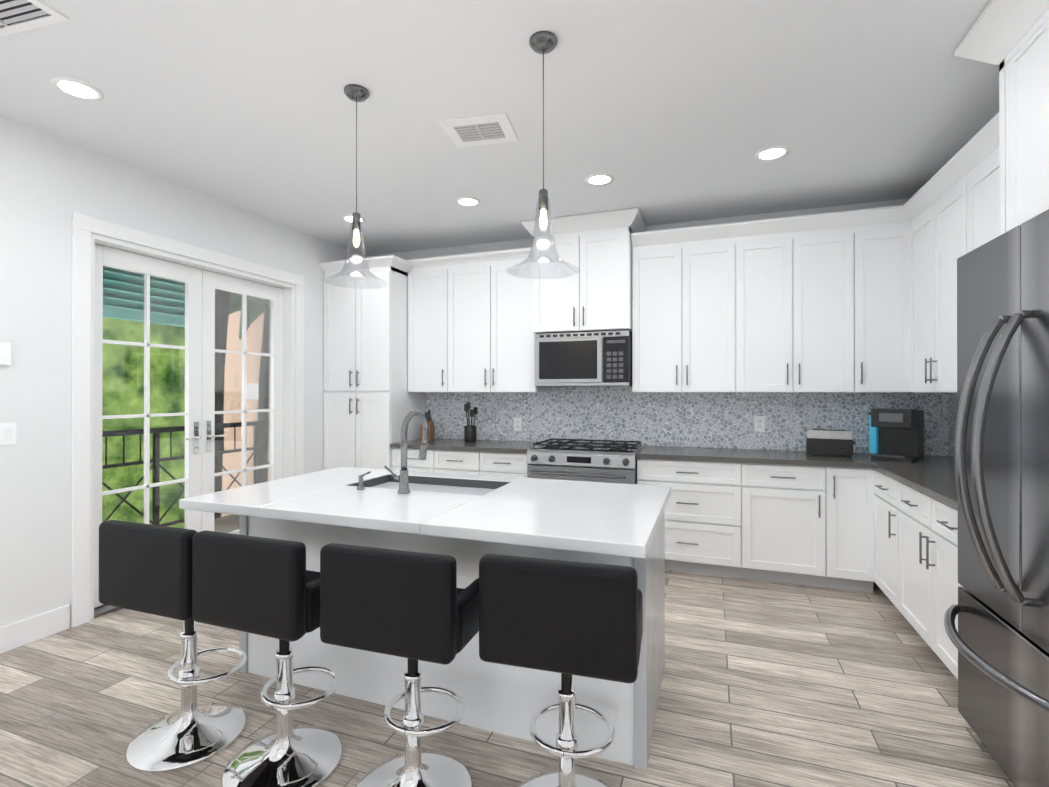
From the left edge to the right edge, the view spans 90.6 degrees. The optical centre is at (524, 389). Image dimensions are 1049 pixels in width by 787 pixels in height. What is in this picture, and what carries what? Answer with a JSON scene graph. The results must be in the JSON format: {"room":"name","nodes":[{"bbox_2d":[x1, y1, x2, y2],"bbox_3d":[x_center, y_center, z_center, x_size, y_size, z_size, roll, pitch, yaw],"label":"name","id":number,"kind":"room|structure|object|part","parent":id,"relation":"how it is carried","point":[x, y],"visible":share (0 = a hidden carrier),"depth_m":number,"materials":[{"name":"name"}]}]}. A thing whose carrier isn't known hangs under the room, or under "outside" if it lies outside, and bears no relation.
{"room":"kitchen","nodes":[
{"label":"kitchen","id":0,"kind":"room"},
{"bbox_2d":[0,115,363,626],"bbox_3d":[-3.118,-0.035,2.225,0.220,2.880,7.420,0,0,20],"label":"wall","id":1,"kind":"structure","parent":0,"point":[50,184],"depth_m":3.00,"materials":[{"name":"white paint"}]},
{"bbox_2d":[0,342,10,364],"bbox_3d":[-2.809,-0.193,2.720,0.024,0.120,0.180,0,0,20],"label":"thermostat panel","id":2,"kind":"object","parent":1,"relation":"attached to","point":[5,353],"visible":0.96,"depth_m":2.78,"materials":[{"name":"white plastic"}]},
{"bbox_2d":[0,422,15,444],"bbox_3d":[-2.796,0.237,2.778,0.008,0.120,0.120,0,0,20],"label":"switch plate","id":3,"kind":"object","parent":1,"relation":"attached to","point":[7,433],"visible":1,"depth_m":2.80,"materials":[{"name":"white plastic"}]},
{"bbox_2d":[0,605,69,653],"bbox_3d":[-3.473,1.331,0.893,0.015,0.140,4.620,0,0,20],"label":"baseboard","id":4,"kind":"structure","parent":1,"relation":"attached to","point":[30,630],"depth_m":2.89,"materials":[{"name":"white wood"}]},
{"bbox_2d":[71,212,303,627],"bbox_3d":[-2.468,0.178,3.983,0.236,2.465,1.850,0,0,20],"label":"door frame","id":5,"kind":"structure","parent":1,"relation":"attached to","point":[89,233],"depth_m":3.90,"materials":[{"name":"white wood"}]},
{"bbox_3d":[-2.608,0.229,3.609,0.098,2.311,0.795,0,0,20],"label":"french door frame leaf","id":6,"kind":"part","parent":5,"relation":"part of","materials":[{"name":"white wood"}]},
{"bbox_3d":[-2.336,0.232,4.360,0.098,2.311,0.795,0,0,20],"label":"french door frame leaf","id":7,"kind":"part","parent":5,"relation":"part of","materials":[{"name":"white wood"}]},
{"bbox_2d":[0,0,998,255],"bbox_3d":[-0.545,-1.537,1.300,5.850,0.120,8.020,0,0,20],"label":"ceiling","id":8,"kind":"structure","parent":0,"point":[672,110],"depth_m":2.66,"materials":[{"name":"white paint"}]},
{"bbox_2d":[0,0,67,36],"bbox_3d":[-2.115,-1.470,1.974,0.550,0.009,0.320,0,0,15],"label":"ceiling vent","id":9,"kind":"object","parent":8,"relation":"in","point":[17,16],"visible":1,"depth_m":2.04,"materials":[{"name":"white"}]},
{"bbox_2d":[50,77,103,100],"bbox_3d":[-2.186,-1.469,2.542,0.200,0.007,0.200,0,0,20],"label":"recessed light","id":10,"kind":"object","parent":8,"relation":"in","point":[77,89],"visible":1,"depth_m":2.53,"materials":[{"name":"white plastic"}]},
{"bbox_2d":[341,215,365,222],"bbox_3d":[-1.464,-1.463,4.450,0.200,0.007,0.200,0,0,20],"label":"recessed light","id":11,"kind":"object","parent":8,"relation":"in","point":[347,218],"visible":0.56,"depth_m":4.43,"materials":[{"name":"white plastic"}]},
{"bbox_2d":[325,84,387,288],"bbox_3d":[-0.829,-1.000,2.560,0.312,0.944,0.312,0,0,20],"label":"pendant light","id":12,"kind":"object","parent":8,"relation":"hanging from","point":[355,93],"visible":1,"depth_m":2.55,"materials":[{"name":"clear glass"}]},
{"bbox_3d":[-0.829,-0.686,2.559,0.312,0.315,0.312,0,0,20],"label":"lamp shade","id":13,"kind":"part","parent":12,"relation":"part of","materials":[{"name":"clear glass"}]},
{"bbox_3d":[-0.829,-0.746,2.559,0.032,0.085,0.031,0,0,20],"label":"bulb","id":14,"kind":"part","parent":12,"relation":"part of","materials":[{"name":"white glass"}]},
{"bbox_2d":[455,197,480,206],"bbox_3d":[-0.440,-1.464,4.048,0.200,0.007,0.200,0,0,20],"label":"recessed light","id":15,"kind":"object","parent":8,"relation":"in","point":[467,201],"visible":1,"depth_m":4.04,"materials":[{"name":"white plastic"}]},
{"bbox_2d":[439,113,517,147],"bbox_3d":[-0.253,-1.467,2.949,0.380,0.009,0.300,0,0,12],"label":"ceiling vent","id":16,"kind":"object","parent":8,"relation":"in","point":[480,130],"visible":0.98,"depth_m":2.93,"materials":[{"name":"white"}]},
{"bbox_2d":[507,31,579,278],"bbox_3d":[0.079,-0.987,2.189,0.312,0.974,0.312,0,0,20],"label":"pendant light","id":17,"kind":"object","parent":8,"relation":"hanging from","point":[543,42],"visible":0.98,"depth_m":2.18,"materials":[{"name":"clear glass"}]},
{"bbox_3d":[0.079,-0.657,2.188,0.312,0.315,0.312,0,0,20],"label":"lamp shade","id":18,"kind":"part","parent":17,"relation":"part of","materials":[{"name":"clear glass"}]},
{"bbox_3d":[0.079,-0.717,2.188,0.032,0.085,0.031,0,0,20],"label":"bulb","id":19,"kind":"part","parent":17,"relation":"part of","materials":[{"name":"white glass"}]},
{"bbox_2d":[585,173,613,185],"bbox_3d":[0.523,-1.466,3.625,0.200,0.007,0.200,0,0,20],"label":"recessed light","id":20,"kind":"object","parent":8,"relation":"in","point":[599,179],"visible":1,"depth_m":3.62,"materials":[{"name":"white plastic"}]},
{"bbox_2d":[754,146,789,160],"bbox_3d":[1.538,-1.467,3.226,0.200,0.007,0.200,0,0,20],"label":"recessed light","id":21,"kind":"object","parent":8,"relation":"in","point":[772,153],"visible":1,"depth_m":3.22,"materials":[{"name":"white plastic"}]},
{"bbox_2d":[0,569,1015,786],"bbox_3d":[-0.545,1.462,1.291,5.850,0.120,8.020,0,0,20],"label":"floor","id":22,"kind":"structure","parent":0,"point":[771,684],"depth_m":2.30,"materials":[{"name":"brown wood"}]},
{"bbox_2d":[99,520,246,772],"bbox_3d":[-1.359,0.958,2.116,0.475,0.895,0.434,0,0,20],"label":"stool","id":23,"kind":"object","parent":22,"relation":"on","point":[145,568],"visible":0.96,"depth_m":1.97,"materials":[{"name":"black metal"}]},
{"bbox_3d":[-1.362,0.677,2.109,0.475,0.333,0.400,0,0,20],"label":"seat","id":24,"kind":"part","parent":23,"relation":"part of","materials":[{"name":"black leather"}]},
{"bbox_2d":[192,530,342,786],"bbox_3d":[-0.899,0.957,1.961,0.475,0.895,0.434,0,0,20],"label":"stool","id":25,"kind":"object","parent":22,"relation":"on","point":[267,587],"visible":0.92,"depth_m":1.81,"materials":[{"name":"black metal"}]},
{"bbox_3d":[-0.902,0.676,1.954,0.475,0.333,0.400,0,0,20],"label":"seat","id":26,"kind":"part","parent":25,"relation":"part of","materials":[{"name":"black leather"}]},
{"bbox_2d":[323,256,426,469],"bbox_3d":[-1.501,0.093,5.244,0.761,2.645,0.638,0,0,20],"label":"tall cabinet","id":27,"kind":"object","parent":22,"relation":"on","point":[367,401],"depth_m":4.94,"materials":[{"name":"white wood"}]},
{"bbox_2d":[320,543,478,786],"bbox_3d":[-0.385,0.957,1.812,0.475,0.895,0.434,0,0,18],"label":"stool","id":28,"kind":"object","parent":22,"relation":"on","point":[414,608],"visible":0.98,"depth_m":1.64,"materials":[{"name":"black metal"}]},
{"bbox_3d":[-0.387,0.676,1.805,0.475,0.333,0.400,0,0,18],"label":"seat","id":29,"kind":"part","parent":28,"relation":"part of","materials":[{"name":"black leather"}]},
{"bbox_2d":[391,448,478,474],"bbox_3d":[-0.711,0.977,4.966,0.900,0.875,0.618,0,0,20],"label":"base cabinet","id":30,"kind":"object","parent":22,"relation":"on","point":[436,461],"depth_m":4.66,"materials":[{"name":"white wood"}]},
{"bbox_2d":[391,436,550,451],"bbox_3d":[-0.503,0.517,4.879,1.352,0.036,0.643,0,0,20],"label":"countertop","id":31,"kind":"structure","parent":30,"relation":"on","point":[443,445],"depth_m":4.72,"materials":[{"name":"grey stone"}]},
{"bbox_2d":[420,410,434,440],"bbox_3d":[-0.965,0.349,5.178,0.100,0.300,0.179,0,0,5],"label":"knife block","id":32,"kind":"object","parent":31,"relation":"on","point":[431,435],"visible":0.54,"depth_m":5.10,"materials":[{"name":"brown wood"}]},
{"bbox_2d":[464,402,477,441],"bbox_3d":[-0.523,0.308,5.019,0.128,0.380,0.120,0,0,20],"label":"utensil crock","id":33,"kind":"object","parent":31,"relation":"on","point":[470,433],"visible":1,"depth_m":4.98,"materials":[{"name":"black ceramic"}]},
{"bbox_2d":[239,510,664,770],"bbox_3d":[-0.348,0.972,2.633,1.990,0.870,0.818,0,0,20],"label":"kitchen island","id":34,"kind":"object","parent":22,"relation":"on","point":[498,698],"depth_m":2.17,"materials":[{"name":"white wood"}]},
{"bbox_2d":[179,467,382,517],"bbox_3d":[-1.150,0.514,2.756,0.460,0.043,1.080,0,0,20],"label":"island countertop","id":35,"kind":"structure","parent":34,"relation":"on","point":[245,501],"depth_m":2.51,"materials":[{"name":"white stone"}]},
{"bbox_2d":[259,486,478,533],"bbox_3d":[-0.658,0.512,2.291,0.780,0.043,0.540,0,0,20],"label":"island countertop","id":36,"kind":"structure","parent":34,"relation":"on","point":[353,507],"depth_m":2.18,"materials":[{"name":"white stone"}]},
{"bbox_2d":[415,471,514,481],"bbox_3d":[-0.407,0.515,2.987,0.780,0.043,0.140,0,0,20],"label":"island countertop","id":37,"kind":"structure","parent":34,"relation":"on","point":[433,474],"depth_m":2.95,"materials":[{"name":"white stone"}]},
{"bbox_2d":[419,478,670,561],"bbox_3d":[0.181,0.512,2.275,0.810,0.043,1.080,0,0,20],"label":"island countertop","id":38,"kind":"structure","parent":34,"relation":"on","point":[612,520],"depth_m":2.01,"materials":[{"name":"white stone"}]},
{"bbox_2d":[347,474,506,493],"bbox_3d":[-0.498,0.622,2.733,0.778,0.251,0.398,0,0,20],"label":"sink","id":39,"kind":"object","parent":38,"relation":"in","point":[422,481],"depth_m":2.87,"materials":[{"name":"grey metal"}]},
{"bbox_2d":[479,452,527,477],"bbox_3d":[-0.105,0.976,4.747,0.514,0.875,0.618,0,0,20],"label":"base cabinet","id":40,"kind":"object","parent":22,"relation":"on","point":[507,464],"depth_m":4.45,"materials":[{"name":"white wood"}]},
{"bbox_2d":[479,554,642,786],"bbox_3d":[0.141,0.956,1.707,0.475,0.895,0.434,0,0,16],"label":"stool","id":41,"kind":"object","parent":22,"relation":"on","point":[567,620],"visible":1,"depth_m":1.52,"materials":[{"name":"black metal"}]},
{"bbox_3d":[0.139,0.675,1.700,0.475,0.333,0.400,0,0,16],"label":"seat","id":42,"kind":"part","parent":41,"relation":"part of","materials":[{"name":"black leather"}]},
{"bbox_2d":[526,438,644,483],"bbox_3d":[0.537,0.933,4.447,0.890,0.958,0.710,0,0,20],"label":"gas range","id":43,"kind":"object","parent":22,"relation":"on","point":[612,461],"visible":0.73,"depth_m":4.19,"materials":[{"name":"grey metal"}]},
{"bbox_2d":[637,460,754,578],"bbox_3d":[1.369,0.974,4.214,0.820,0.875,0.618,0,0,20],"label":"base cabinet","id":44,"kind":"object","parent":22,"relation":"on","point":[710,507],"depth_m":3.90,"materials":[{"name":"white wood"}]},
{"bbox_2d":[636,444,953,467],"bbox_3d":[2.026,0.514,3.965,2.226,0.036,0.643,0,0,20],"label":"countertop","id":45,"kind":"structure","parent":44,"relation":"on","point":[651,451],"depth_m":3.87,"materials":[{"name":"grey stone"}]},
{"bbox_2d":[806,429,855,456],"bbox_3d":[2.315,0.399,3.927,0.320,0.192,0.170,0,0,28],"label":"toaster","id":46,"kind":"object","parent":45,"relation":"on","point":[829,442],"visible":1,"depth_m":3.86,"materials":[{"name":"black plastic"}]},
{"bbox_2d":[869,408,923,462],"bbox_3d":[2.653,0.314,3.733,0.320,0.360,0.288,0,0,-40],"label":"coffee maker","id":47,"kind":"object","parent":45,"relation":"on","point":[896,434],"visible":1,"depth_m":3.67,"materials":[{"name":"black plastic"}]},
{"bbox_2d":[755,464,814,585],"bbox_3d":[1.982,0.974,3.993,0.607,0.875,0.618,0,0,20],"label":"base cabinet","id":48,"kind":"object","parent":22,"relation":"on","point":[784,493],"depth_m":3.72,"materials":[{"name":"white wood"}]},
{"bbox_2d":[815,464,866,591],"bbox_3d":[2.312,0.973,3.840,0.367,0.875,0.680,0,0,20],"label":"base cabinet","id":49,"kind":"object","parent":22,"relation":"on","point":[840,489],"depth_m":3.60,"materials":[{"name":"white wood"}]},
{"bbox_2d":[867,468,898,609],"bbox_3d":[2.561,0.971,3.171,0.680,0.875,0.575,0,0,20],"label":"base cabinet","id":50,"kind":"object","parent":22,"relation":"on","point":[882,489],"depth_m":3.34,"materials":[{"name":"white wood"}]},
{"bbox_2d":[899,484,962,678],"bbox_3d":[2.347,0.969,2.516,0.638,0.875,1.049,0,0,20],"label":"base cabinet","id":51,"kind":"object","parent":22,"relation":"on","point":[928,529],"depth_m":2.62,"materials":[{"name":"white wood"}]},
{"bbox_2d":[871,464,957,511],"bbox_3d":[2.404,0.510,2.713,0.663,0.036,1.455,0,0,20],"label":"countertop","id":52,"kind":"structure","parent":51,"relation":"on","point":[937,481],"depth_m":2.92,"materials":[{"name":"grey stone"}]},
{"bbox_2d":[944,209,1048,786],"bbox_3d":[1.857,0.426,1.585,0.868,1.955,0.930,0,0,20],"label":"fridge","id":53,"kind":"object","parent":22,"relation":"on","point":[999,639],"visible":1,"depth_m":1.72,"materials":[{"name":"grey metal"}]},
{"bbox_2d":[365,198,935,455],"bbox_3d":[0.750,-0.026,4.878,5.750,2.880,0.200,0,0,20],"label":"wall","id":54,"kind":"structure","parent":0,"point":[484,247],"depth_m":4.57,"materials":[{"name":"white paint"}]},
{"bbox_2d":[407,256,454,391],"bbox_3d":[-0.851,-0.618,5.165,0.505,1.285,0.348,0,0,20],"label":"upper cabinet","id":55,"kind":"object","parent":54,"relation":"attached to","point":[431,280],"depth_m":5.00,"materials":[{"name":"white wood"}]},
{"bbox_2d":[455,248,550,395],"bbox_3d":[-0.284,-0.618,4.960,0.949,1.285,0.348,0,0,20],"label":"upper cabinet","id":56,"kind":"object","parent":54,"relation":"attached to","point":[493,341],"depth_m":4.78,"materials":[{"name":"white wood"}]},
{"bbox_2d":[514,417,521,430],"bbox_3d":[-0.066,0.334,5.049,0.080,0.130,0.011,0,0,20],"label":"wall outlet","id":57,"kind":"object","parent":54,"relation":"attached to","point":[517,424],"visible":1,"depth_m":5.04,"materials":[{"name":"white plastic"}]},
{"bbox_2d":[531,332,602,387],"bbox_3d":[0.444,-0.262,4.650,0.611,0.460,0.434,0,0,20],"label":"microwave","id":58,"kind":"object","parent":54,"relation":"attached to","point":[558,359],"depth_m":4.46,"materials":[{"name":"silver metal"}]},
{"bbox_2d":[527,209,638,335],"bbox_3d":[0.532,-0.983,4.582,0.840,0.961,0.508,0,0,20],"label":"upper cabinet","id":59,"kind":"object","parent":54,"relation":"attached to","point":[597,298],"depth_m":4.39,"materials":[{"name":"white wood"}]},
{"bbox_2d":[603,332,630,387],"bbox_3d":[0.825,-0.262,4.513,0.226,0.460,0.434,0,0,20],"label":"control panel","id":60,"kind":"object","parent":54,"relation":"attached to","point":[616,345],"depth_m":4.31,"materials":[{"name":"black plastic"}]},
{"bbox_2d":[631,221,746,395],"bbox_3d":[1.366,-0.638,4.364,0.867,1.320,0.348,0,0,20],"label":"upper cabinet","id":61,"kind":"object","parent":54,"relation":"attached to","point":[699,346],"depth_m":4.19,"materials":[{"name":"white wood"}]},
{"bbox_2d":[754,416,764,431],"bbox_3d":[1.956,0.282,4.318,0.080,0.130,0.011,0,0,20],"label":"wall outlet","id":62,"kind":"object","parent":54,"relation":"attached to","point":[759,423],"visible":1,"depth_m":4.32,"materials":[{"name":"white plastic"}]},
{"bbox_2d":[747,212,842,395],"bbox_3d":[2.095,-0.639,4.101,0.930,1.320,0.348,0,0,20],"label":"upper cabinet","id":63,"kind":"object","parent":54,"relation":"attached to","point":[795,263],"depth_m":3.93,"materials":[{"name":"white wood"}]},
{"bbox_2d":[843,205,902,395],"bbox_3d":[2.607,-0.639,3.891,0.424,1.320,0.395,0,0,20],"label":"upper cabinet","id":64,"kind":"object","parent":54,"relation":"attached to","point":[873,237],"depth_m":3.77,"materials":[{"name":"white wood"}]},
{"bbox_2d":[903,151,970,395],"bbox_3d":[2.726,-0.641,3.204,0.390,1.320,0.949,0,0,20],"label":"upper cabinet","id":65,"kind":"object","parent":0,"relation":"attached to","point":[931,250],"depth_m":3.31,"materials":[{"name":"white wood"}]},
{"bbox_2d":[971,244,982,250],"bbox_3d":[2.466,-0.644,2.423,0.348,1.320,0.945,0,0,20],"label":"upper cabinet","id":66,"kind":"object","parent":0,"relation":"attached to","point":[973,246],"depth_m":2.79,"materials":[{"name":"white wood"}]},
{"bbox_2d":[959,0,1048,247],"bbox_3d":[1.973,-1.045,1.547,0.678,0.856,1.040,0,0,20],"label":"upper cabinet","id":67,"kind":"object","parent":0,"relation":"attached to","point":[1004,168],"depth_m":2.02,"materials":[{"name":"white wood"}]},
{"label":"outside","id":68,"kind":"structure","parent":0,"visible":0},
{"bbox_2d":[102,311,252,527],"bbox_3d":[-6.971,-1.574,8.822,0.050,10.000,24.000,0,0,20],"label":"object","id":69,"kind":"object","parent":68,"point":[111,383],"depth_m":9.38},
{"bbox_2d":[181,515,236,532],"bbox_3d":[-3.233,1.477,4.255,1.380,0.110,4.670,0,0,20],"label":"floor","id":70,"kind":"structure","parent":68,"point":[226,522],"depth_m":5.54,"materials":[{"name":"beige wood"}]},
{"bbox_2d":[102,421,251,525],"bbox_3d":[-3.740,0.892,4.441,0.050,1.060,4.710,0,0,20],"label":"railing","id":71,"kind":"object","parent":70,"relation":"on","point":[156,436],"depth_m":4.97,"materials":[{"name":"grey metal"}]},
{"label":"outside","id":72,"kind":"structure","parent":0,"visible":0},
{"bbox_2d":[103,266,184,326],"bbox_3d":[-3.373,-0.897,4.516,0.175,0.580,1.250,0,0,20],"label":"awning","id":73,"kind":"object","parent":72,"point":[120,306],"depth_m":4.51,"materials":[{"name":"teal"}]},
{"bbox_2d":[181,289,248,518],"bbox_3d":[-4.336,0.367,8.268,3.151,5.118,3.990,0,0,20],"label":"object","id":74,"kind":"object","parent":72,"point":[221,339],"depth_m":7.46,"materials":[{"name":"brown plant"}]}
]}

